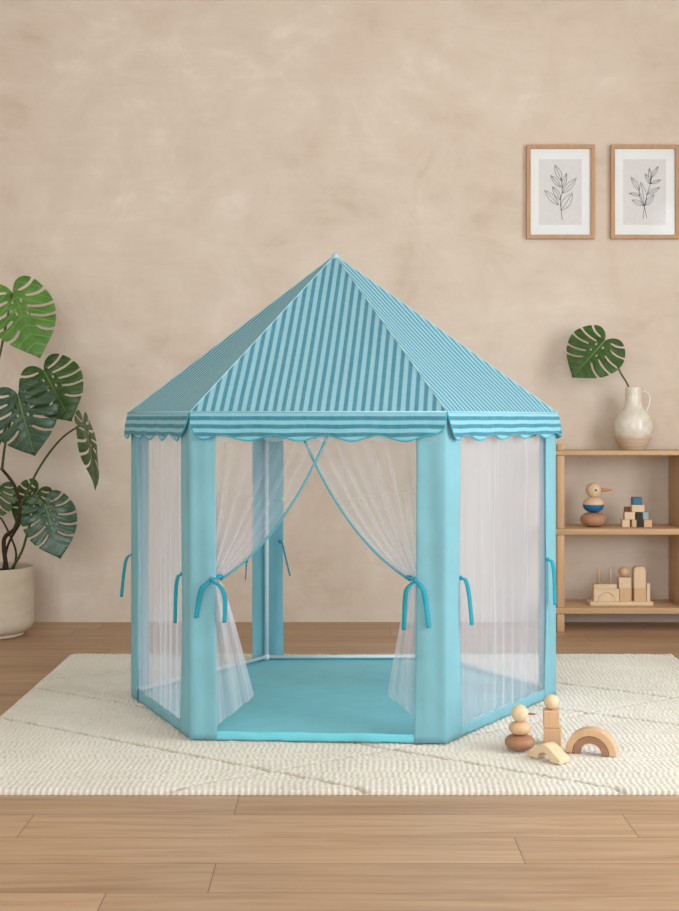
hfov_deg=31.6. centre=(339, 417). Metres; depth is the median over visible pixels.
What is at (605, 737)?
block
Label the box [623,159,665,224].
print
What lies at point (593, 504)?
duck
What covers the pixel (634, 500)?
block
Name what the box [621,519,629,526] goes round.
block
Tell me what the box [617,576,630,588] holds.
block
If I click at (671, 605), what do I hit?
open bookshelf
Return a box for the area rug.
[0,653,678,794]
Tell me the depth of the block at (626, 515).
5.17 m
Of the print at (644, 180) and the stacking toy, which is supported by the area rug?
the stacking toy
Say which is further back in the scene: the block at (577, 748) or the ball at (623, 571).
the ball at (623, 571)
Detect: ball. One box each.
[544,694,558,709]
[618,566,628,576]
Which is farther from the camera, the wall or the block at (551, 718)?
the wall
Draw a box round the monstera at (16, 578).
[0,276,98,638]
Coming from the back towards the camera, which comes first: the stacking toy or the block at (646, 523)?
the block at (646, 523)
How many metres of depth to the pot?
4.92 m
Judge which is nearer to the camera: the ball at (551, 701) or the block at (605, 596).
the ball at (551, 701)
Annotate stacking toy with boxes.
[505,704,536,750]
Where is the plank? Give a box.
[592,568,616,588]
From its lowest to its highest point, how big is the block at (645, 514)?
0.032 m
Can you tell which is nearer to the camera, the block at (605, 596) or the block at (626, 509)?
the block at (605, 596)
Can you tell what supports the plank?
on the block at (596, 593)
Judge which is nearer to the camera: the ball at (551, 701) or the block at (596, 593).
the ball at (551, 701)
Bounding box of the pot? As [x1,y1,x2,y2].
[0,562,33,638]
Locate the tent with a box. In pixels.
[120,253,561,742]
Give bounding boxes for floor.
[0,622,678,910]
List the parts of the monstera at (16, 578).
stem, stem, blade, stem, stem, stem, stem, blade, blade, blade, stem, blade, blade, blade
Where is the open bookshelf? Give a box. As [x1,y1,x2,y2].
[556,444,678,631]
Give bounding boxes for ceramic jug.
[614,387,652,449]
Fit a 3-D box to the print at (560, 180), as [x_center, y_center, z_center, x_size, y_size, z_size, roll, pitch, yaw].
[0.983,-1.006,5.342,0.189,0.291,0.002,0,0,0]
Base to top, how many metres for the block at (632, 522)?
0.032 m
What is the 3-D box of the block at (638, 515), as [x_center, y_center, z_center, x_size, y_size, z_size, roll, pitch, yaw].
[1.294,0.439,5.190,0.030,0.064,0.033,0,0,0]
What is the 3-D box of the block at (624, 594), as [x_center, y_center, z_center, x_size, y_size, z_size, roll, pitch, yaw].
[1.231,0.762,5.190,0.050,0.054,0.045,0,0,0]
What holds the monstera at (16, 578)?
on the floor
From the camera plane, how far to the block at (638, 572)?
5.17 m
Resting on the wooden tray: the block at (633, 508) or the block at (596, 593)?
the block at (596, 593)
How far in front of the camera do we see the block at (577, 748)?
3.18 m
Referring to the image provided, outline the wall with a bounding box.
[0,0,678,621]
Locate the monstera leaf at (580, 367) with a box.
[567,325,628,386]
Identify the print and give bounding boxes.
[539,159,581,224]
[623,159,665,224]
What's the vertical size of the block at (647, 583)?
0.076 m
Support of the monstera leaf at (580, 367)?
in the ceramic jug
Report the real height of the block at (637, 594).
0.054 m
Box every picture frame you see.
[526,144,594,238]
[610,144,678,238]
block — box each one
[528,742,568,764]
[543,707,559,727]
[544,725,561,745]
[565,726,617,756]
[573,736,608,755]
[592,588,618,600]
[598,593,614,600]
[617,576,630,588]
[618,588,630,600]
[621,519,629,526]
[623,512,634,519]
[624,507,630,511]
[630,504,644,511]
[630,519,636,526]
[631,497,641,504]
[632,566,645,588]
[632,588,645,600]
[635,512,642,526]
[641,512,647,519]
[643,519,651,526]
[646,582,649,600]
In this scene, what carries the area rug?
on the floor
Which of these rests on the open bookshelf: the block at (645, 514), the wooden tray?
the wooden tray
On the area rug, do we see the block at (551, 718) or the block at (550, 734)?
the block at (550, 734)
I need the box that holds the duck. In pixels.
[580,483,611,526]
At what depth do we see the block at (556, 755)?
3.12 m
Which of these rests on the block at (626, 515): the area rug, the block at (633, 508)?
the block at (633, 508)
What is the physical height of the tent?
1.413 m
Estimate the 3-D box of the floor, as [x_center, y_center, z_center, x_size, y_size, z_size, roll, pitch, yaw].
[-0.050,0.960,1.377,5.300,0.100,7.953,0,0,0]
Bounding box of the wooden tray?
[587,599,652,605]

